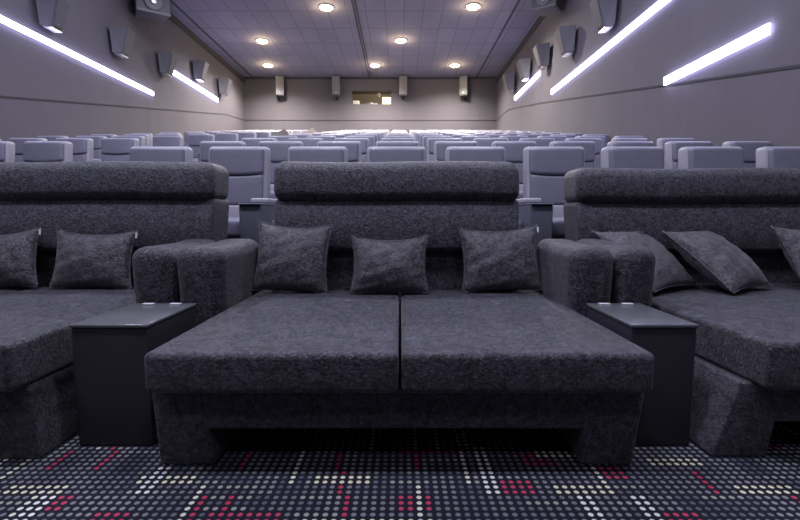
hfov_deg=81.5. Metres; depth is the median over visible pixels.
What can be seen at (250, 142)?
seat
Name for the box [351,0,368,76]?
trim
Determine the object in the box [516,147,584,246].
seat
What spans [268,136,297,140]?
seat
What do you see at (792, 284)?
seat cushion
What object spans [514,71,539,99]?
wall light
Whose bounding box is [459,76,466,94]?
grille
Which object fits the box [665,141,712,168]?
seat
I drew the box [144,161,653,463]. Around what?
lounge sofa
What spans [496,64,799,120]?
trim
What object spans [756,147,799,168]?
seat
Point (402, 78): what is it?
wall speaker
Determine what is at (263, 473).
floor
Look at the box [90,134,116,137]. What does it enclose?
seat
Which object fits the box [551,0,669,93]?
wall light
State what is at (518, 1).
trim
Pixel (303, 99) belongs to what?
wall
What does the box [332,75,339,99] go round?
wall speaker
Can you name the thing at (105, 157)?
cushion
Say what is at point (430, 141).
seat
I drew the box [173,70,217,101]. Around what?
wall light
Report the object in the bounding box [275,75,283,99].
wall speaker
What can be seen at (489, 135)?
seat
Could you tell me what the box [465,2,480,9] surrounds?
recessed light
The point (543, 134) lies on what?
seat
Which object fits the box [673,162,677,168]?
cushion
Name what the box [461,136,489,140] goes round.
seat
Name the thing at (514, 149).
seat
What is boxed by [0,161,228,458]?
lounge sofa
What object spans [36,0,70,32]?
wall speaker
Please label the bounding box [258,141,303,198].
seat
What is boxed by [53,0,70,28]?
grille
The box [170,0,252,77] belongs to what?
trim
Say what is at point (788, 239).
throw pillow
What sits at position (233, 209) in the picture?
lumbar cushion
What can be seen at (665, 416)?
side table
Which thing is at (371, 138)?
seat
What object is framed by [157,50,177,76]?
wall speaker
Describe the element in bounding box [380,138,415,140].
seat
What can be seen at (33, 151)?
seat
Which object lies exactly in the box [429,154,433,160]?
cushion
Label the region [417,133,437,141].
seat
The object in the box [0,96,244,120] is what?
trim
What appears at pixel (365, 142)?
seat
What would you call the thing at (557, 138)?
seat
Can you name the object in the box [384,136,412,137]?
seat
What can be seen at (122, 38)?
wall speaker
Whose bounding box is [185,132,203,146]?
seat
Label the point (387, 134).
seat
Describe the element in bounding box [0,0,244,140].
wall
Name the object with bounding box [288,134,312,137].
seat
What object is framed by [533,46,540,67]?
grille
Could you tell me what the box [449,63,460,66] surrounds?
recessed light
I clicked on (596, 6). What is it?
grille
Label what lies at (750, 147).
seat
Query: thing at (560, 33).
grille
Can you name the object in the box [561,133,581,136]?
seat
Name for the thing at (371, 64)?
recessed light
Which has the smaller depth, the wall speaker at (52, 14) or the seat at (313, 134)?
the wall speaker at (52, 14)
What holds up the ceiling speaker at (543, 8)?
attached to the wall at (765, 106)
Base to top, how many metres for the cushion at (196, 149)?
0.272 m
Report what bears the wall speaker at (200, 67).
attached to the wall at (29, 67)
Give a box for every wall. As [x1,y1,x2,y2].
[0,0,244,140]
[244,79,496,132]
[496,0,799,146]
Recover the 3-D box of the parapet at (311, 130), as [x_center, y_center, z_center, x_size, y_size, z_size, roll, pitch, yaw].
[-3.230,-4.120,16.856,0.660,1.270,0.350,0,6,0]
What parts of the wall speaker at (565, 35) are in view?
plate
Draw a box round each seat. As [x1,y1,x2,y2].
[0,141,14,161]
[8,138,47,161]
[23,141,72,161]
[36,136,68,140]
[55,138,93,160]
[75,136,106,159]
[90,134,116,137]
[93,136,144,160]
[101,138,139,160]
[123,134,149,146]
[129,147,192,161]
[130,133,152,146]
[152,136,183,146]
[156,134,181,135]
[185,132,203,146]
[187,133,207,146]
[189,134,214,161]
[200,141,245,161]
[209,147,270,238]
[211,132,229,140]
[216,133,237,140]
[237,132,256,140]
[238,147,347,243]
[241,138,276,146]
[255,132,270,137]
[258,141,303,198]
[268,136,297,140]
[288,130,300,133]
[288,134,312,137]
[288,138,322,146]
[303,133,322,135]
[307,136,335,140]
[317,141,361,161]
[321,134,345,137]
[331,133,352,135]
[334,138,369,161]
[345,136,374,146]
[353,134,377,143]
[360,133,380,140]
[367,147,426,161]
[375,141,419,146]
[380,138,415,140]
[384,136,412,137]
[386,134,410,135]
[415,132,432,140]
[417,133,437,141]
[419,134,443,146]
[422,136,450,149]
[427,138,461,160]
[434,141,477,160]
[445,133,465,137]
[445,147,521,228]
[452,134,476,137]
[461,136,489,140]
[473,138,508,146]
[475,133,494,135]
[485,134,509,137]
[491,141,536,198]
[499,136,528,140]
[503,133,523,135]
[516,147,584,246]
[517,134,542,137]
[519,138,554,146]
[532,133,552,135]
[537,136,566,140]
[549,141,595,167]
[550,134,575,137]
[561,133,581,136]
[565,138,601,167]
[575,136,605,147]
[583,134,608,146]
[601,147,663,168]
[607,141,653,146]
[611,138,647,140]
[614,136,643,137]
[657,138,694,168]
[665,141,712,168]
[678,147,743,168]
[722,141,771,167]
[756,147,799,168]
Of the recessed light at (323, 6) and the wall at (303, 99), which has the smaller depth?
the recessed light at (323, 6)
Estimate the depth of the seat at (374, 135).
10.23 m
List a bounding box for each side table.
[69,303,196,445]
[586,303,698,445]
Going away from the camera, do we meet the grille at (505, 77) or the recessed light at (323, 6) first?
the recessed light at (323, 6)
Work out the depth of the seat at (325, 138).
8.71 m
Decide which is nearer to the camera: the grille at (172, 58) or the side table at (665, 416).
the side table at (665, 416)
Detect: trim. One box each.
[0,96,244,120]
[168,12,244,82]
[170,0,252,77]
[244,77,496,78]
[245,120,495,120]
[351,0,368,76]
[354,0,370,76]
[476,0,519,77]
[496,16,544,82]
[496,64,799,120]
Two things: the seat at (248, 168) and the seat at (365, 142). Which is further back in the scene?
the seat at (365, 142)
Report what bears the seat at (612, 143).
on the floor
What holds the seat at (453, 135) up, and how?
on the floor
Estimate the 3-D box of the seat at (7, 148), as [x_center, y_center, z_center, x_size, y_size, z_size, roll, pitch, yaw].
[-5.227,-0.901,5.449,0.728,1.095,0.987,0,6,0]
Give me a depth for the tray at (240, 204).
3.48 m
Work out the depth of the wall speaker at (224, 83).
19.05 m
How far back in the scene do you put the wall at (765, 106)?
7.99 m
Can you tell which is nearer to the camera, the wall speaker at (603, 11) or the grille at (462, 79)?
the wall speaker at (603, 11)
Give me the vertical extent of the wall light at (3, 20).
0.116 m
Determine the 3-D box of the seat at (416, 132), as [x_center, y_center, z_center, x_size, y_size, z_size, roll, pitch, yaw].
[0.613,-3.076,12.959,0.728,1.095,0.987,0,6,0]
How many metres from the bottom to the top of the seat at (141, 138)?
1.095 m
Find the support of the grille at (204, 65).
attached to the wall speaker at (200, 67)
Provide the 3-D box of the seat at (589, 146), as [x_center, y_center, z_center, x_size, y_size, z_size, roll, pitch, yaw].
[2.073,-0.901,5.449,0.728,1.095,0.987,0,6,0]
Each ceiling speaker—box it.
[134,0,170,23]
[531,0,561,16]
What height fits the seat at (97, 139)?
1.095 m
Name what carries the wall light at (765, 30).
attached to the wall at (765, 106)
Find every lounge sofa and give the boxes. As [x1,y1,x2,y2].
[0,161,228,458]
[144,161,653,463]
[563,168,799,455]
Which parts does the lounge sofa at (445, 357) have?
leg, armrest, frame, panel, panel, armrest, leg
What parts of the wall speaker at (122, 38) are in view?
plate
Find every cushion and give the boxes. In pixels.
[0,287,36,294]
[0,287,135,391]
[15,155,23,161]
[73,154,86,160]
[93,149,100,159]
[102,154,128,160]
[144,290,398,392]
[189,146,199,157]
[226,175,262,204]
[227,217,239,238]
[228,205,238,216]
[270,191,277,198]
[271,163,278,183]
[362,154,366,161]
[401,290,653,392]
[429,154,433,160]
[513,163,522,183]
[516,191,522,198]
[530,175,567,204]
[552,217,564,238]
[553,205,563,216]
[585,162,593,167]
[595,154,600,167]
[651,283,799,389]
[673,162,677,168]
[744,163,755,167]
[785,283,799,286]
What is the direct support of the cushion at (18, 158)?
on the seat at (18, 142)
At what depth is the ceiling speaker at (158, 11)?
12.80 m
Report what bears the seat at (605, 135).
on the floor
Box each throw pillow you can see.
[0,227,40,286]
[49,229,137,289]
[251,220,332,292]
[350,235,428,293]
[458,224,542,292]
[592,230,698,292]
[661,230,772,293]
[770,225,799,278]
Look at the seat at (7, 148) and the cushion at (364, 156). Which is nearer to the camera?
the seat at (7, 148)
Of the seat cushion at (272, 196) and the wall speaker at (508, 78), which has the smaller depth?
the seat cushion at (272, 196)
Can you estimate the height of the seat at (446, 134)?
1.095 m
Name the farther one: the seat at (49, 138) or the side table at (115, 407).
the seat at (49, 138)
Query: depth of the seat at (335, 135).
10.22 m
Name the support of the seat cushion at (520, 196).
on the seat at (514, 149)
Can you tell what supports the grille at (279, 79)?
attached to the wall speaker at (279, 80)
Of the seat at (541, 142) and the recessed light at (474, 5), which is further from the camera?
the recessed light at (474, 5)
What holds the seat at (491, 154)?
on the floor
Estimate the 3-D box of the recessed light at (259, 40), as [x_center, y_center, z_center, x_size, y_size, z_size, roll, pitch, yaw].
[-5.200,-8.246,17.486,0.500,0.060,0.500,0,6,0]
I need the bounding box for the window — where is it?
[352,91,390,103]
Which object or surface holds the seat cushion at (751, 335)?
on the lounge sofa at (746, 375)
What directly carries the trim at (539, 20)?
attached to the wall at (765, 106)
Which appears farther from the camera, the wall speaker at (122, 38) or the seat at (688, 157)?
the wall speaker at (122, 38)
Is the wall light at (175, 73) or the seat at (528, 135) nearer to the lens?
the seat at (528, 135)
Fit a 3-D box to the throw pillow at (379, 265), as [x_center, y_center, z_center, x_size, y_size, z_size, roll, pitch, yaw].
[-0.065,0.025,2.865,0.493,0.355,0.190,0,6,-5]
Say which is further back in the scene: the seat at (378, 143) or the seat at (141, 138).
the seat at (141, 138)
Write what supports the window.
in the wall at (303, 99)
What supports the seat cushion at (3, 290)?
on the lounge sofa at (173, 207)
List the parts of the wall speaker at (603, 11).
plate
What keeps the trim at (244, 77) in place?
attached to the wall at (303, 99)
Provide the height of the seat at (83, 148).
1.095 m
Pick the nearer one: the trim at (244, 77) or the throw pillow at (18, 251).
the throw pillow at (18, 251)
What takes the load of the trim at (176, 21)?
attached to the wall at (29, 67)
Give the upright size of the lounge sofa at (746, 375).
1.276 m
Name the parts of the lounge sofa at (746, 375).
armrest, panel, panel, leg, frame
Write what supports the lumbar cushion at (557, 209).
on the seat at (543, 201)
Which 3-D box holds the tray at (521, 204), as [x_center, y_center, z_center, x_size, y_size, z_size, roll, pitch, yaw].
[1.065,-0.435,3.645,0.172,0.011,0.380,0,6,0]
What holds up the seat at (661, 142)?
on the floor
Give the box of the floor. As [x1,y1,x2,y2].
[0,421,799,519]
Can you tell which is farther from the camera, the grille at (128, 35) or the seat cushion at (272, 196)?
the grille at (128, 35)
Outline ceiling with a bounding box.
[170,0,539,76]
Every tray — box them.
[238,203,273,205]
[519,203,553,205]
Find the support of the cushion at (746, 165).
on the seat at (750, 147)
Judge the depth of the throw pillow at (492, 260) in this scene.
2.86 m
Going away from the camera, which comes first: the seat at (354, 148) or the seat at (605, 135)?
the seat at (354, 148)
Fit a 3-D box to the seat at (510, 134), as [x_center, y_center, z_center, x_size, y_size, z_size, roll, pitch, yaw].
[2.803,-2.641,11.457,0.728,1.095,0.987,0,6,0]
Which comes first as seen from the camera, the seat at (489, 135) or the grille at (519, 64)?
the seat at (489, 135)
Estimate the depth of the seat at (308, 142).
7.21 m
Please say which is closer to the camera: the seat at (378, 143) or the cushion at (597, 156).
the seat at (378, 143)
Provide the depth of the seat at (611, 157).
4.20 m
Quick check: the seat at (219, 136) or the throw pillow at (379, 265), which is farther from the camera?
the seat at (219, 136)
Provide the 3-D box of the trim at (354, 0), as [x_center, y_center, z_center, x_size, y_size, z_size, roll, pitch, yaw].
[-1.385,-7.282,7.331,0.030,0.020,30.000,0,6,0]
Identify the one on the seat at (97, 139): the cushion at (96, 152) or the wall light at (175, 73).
the cushion at (96, 152)
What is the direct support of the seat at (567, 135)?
on the floor
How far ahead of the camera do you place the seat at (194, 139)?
10.21 m
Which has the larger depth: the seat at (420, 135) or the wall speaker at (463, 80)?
the wall speaker at (463, 80)
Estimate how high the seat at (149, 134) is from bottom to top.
1.095 m
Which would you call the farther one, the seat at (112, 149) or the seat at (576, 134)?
the seat at (576, 134)
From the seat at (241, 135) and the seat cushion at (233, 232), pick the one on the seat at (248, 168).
the seat cushion at (233, 232)
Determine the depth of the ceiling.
16.82 m
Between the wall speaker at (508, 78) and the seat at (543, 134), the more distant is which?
the wall speaker at (508, 78)
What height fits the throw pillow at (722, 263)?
0.349 m
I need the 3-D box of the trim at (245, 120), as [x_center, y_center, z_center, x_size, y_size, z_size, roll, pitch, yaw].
[-1.420,-6.753,22.447,12.160,0.040,0.012,0,6,0]
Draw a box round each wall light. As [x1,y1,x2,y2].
[0,15,153,95]
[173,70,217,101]
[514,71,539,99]
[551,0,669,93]
[664,23,770,84]
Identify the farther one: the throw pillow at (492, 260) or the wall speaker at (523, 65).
the wall speaker at (523, 65)
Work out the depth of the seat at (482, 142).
7.21 m
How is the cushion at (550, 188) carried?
on the seat at (543, 201)
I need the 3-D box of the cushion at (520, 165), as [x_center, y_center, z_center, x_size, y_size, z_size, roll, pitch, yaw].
[1.430,-1.079,5.747,0.480,0.272,0.120,0,6,0]
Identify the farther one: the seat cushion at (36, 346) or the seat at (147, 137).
the seat at (147, 137)
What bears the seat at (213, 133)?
on the floor
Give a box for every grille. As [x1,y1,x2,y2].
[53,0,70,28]
[123,29,134,55]
[168,53,177,74]
[201,62,208,79]
[226,79,231,94]
[276,76,283,94]
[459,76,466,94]
[502,74,507,90]
[516,60,522,78]
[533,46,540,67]
[555,29,564,53]
[589,0,602,29]
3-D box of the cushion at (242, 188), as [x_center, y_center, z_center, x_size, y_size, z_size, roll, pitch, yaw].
[-1.490,-0.644,4.245,0.480,0.272,0.120,0,6,0]
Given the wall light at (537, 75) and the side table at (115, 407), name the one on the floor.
the side table at (115, 407)
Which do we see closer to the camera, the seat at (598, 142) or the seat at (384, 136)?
the seat at (598, 142)
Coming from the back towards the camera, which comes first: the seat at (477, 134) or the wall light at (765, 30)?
the seat at (477, 134)
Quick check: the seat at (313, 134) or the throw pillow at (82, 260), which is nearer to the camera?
the throw pillow at (82, 260)
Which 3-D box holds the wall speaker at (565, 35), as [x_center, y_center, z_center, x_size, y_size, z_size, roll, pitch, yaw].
[4.418,-5.814,12.397,0.484,0.660,0.644,0,6,0]
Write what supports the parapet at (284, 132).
on the floor
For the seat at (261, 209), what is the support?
on the floor
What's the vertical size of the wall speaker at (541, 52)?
0.660 m
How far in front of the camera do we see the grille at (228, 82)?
19.19 m
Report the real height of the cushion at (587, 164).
0.272 m
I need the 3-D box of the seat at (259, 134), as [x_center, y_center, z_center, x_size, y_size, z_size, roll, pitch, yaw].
[-4.410,-3.511,14.461,0.902,1.095,0.987,0,6,0]
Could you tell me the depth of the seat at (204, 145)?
5.71 m
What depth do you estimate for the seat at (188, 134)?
11.73 m
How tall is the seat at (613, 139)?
1.095 m
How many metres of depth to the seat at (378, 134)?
11.78 m
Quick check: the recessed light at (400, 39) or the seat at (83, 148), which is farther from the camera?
the recessed light at (400, 39)
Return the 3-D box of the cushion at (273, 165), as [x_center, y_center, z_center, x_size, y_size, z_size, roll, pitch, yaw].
[-1.490,-1.079,5.747,0.480,0.272,0.120,0,6,0]
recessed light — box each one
[255,38,268,43]
[262,63,273,66]
[318,3,333,10]
[369,63,380,66]
[394,37,406,42]
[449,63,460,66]
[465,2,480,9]
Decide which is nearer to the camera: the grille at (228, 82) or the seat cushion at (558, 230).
the seat cushion at (558, 230)
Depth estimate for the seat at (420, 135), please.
10.25 m
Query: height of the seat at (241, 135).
1.095 m
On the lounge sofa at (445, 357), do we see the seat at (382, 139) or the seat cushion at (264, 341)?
the seat cushion at (264, 341)
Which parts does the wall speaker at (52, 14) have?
plate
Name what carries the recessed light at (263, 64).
in the ceiling
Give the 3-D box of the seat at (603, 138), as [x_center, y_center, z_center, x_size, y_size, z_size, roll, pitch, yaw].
[3.533,-1.771,8.453,0.728,1.095,0.987,0,6,0]
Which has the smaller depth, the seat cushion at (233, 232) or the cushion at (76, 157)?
the seat cushion at (233, 232)
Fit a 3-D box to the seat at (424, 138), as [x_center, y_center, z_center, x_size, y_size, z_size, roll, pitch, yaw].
[0.613,-1.771,8.453,0.728,1.095,0.987,0,6,0]
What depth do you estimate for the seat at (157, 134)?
10.28 m
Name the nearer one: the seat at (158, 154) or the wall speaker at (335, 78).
the seat at (158, 154)
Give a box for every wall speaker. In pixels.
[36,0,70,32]
[109,25,134,57]
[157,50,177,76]
[192,59,208,81]
[218,77,231,96]
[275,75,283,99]
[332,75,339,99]
[399,75,406,99]
[459,75,467,99]
[502,72,514,91]
[516,58,530,80]
[533,43,549,69]
[555,25,575,56]
[589,0,616,32]
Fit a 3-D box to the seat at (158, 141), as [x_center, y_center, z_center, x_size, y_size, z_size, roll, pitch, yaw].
[-4.410,-1.771,8.453,0.902,1.095,0.987,0,6,0]
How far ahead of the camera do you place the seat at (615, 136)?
8.72 m
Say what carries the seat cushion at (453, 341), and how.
on the lounge sofa at (445, 357)
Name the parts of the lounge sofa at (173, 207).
leg, panel, panel, armrest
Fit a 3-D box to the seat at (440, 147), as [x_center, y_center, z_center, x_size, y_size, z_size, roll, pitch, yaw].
[0.613,-0.901,5.449,0.728,1.095,0.987,0,6,0]
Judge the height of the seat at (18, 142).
1.095 m
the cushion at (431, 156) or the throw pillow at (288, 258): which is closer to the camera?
the throw pillow at (288, 258)
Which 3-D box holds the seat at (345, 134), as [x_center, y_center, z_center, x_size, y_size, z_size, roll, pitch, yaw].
[-1.577,-2.641,11.457,0.728,1.095,0.987,0,6,0]
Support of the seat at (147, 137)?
on the floor
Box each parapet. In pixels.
[273,129,289,135]
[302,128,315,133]
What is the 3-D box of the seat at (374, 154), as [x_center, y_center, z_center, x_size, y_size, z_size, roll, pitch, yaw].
[-0.117,-0.466,3.947,0.728,1.095,0.987,0,6,0]
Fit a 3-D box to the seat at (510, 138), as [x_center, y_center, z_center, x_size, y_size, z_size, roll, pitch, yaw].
[2.073,-1.771,8.453,0.728,1.095,0.987,0,6,0]
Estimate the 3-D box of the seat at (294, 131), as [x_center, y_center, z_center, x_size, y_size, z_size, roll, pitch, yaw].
[-4.410,-4.816,18.967,0.902,1.095,0.987,0,6,0]

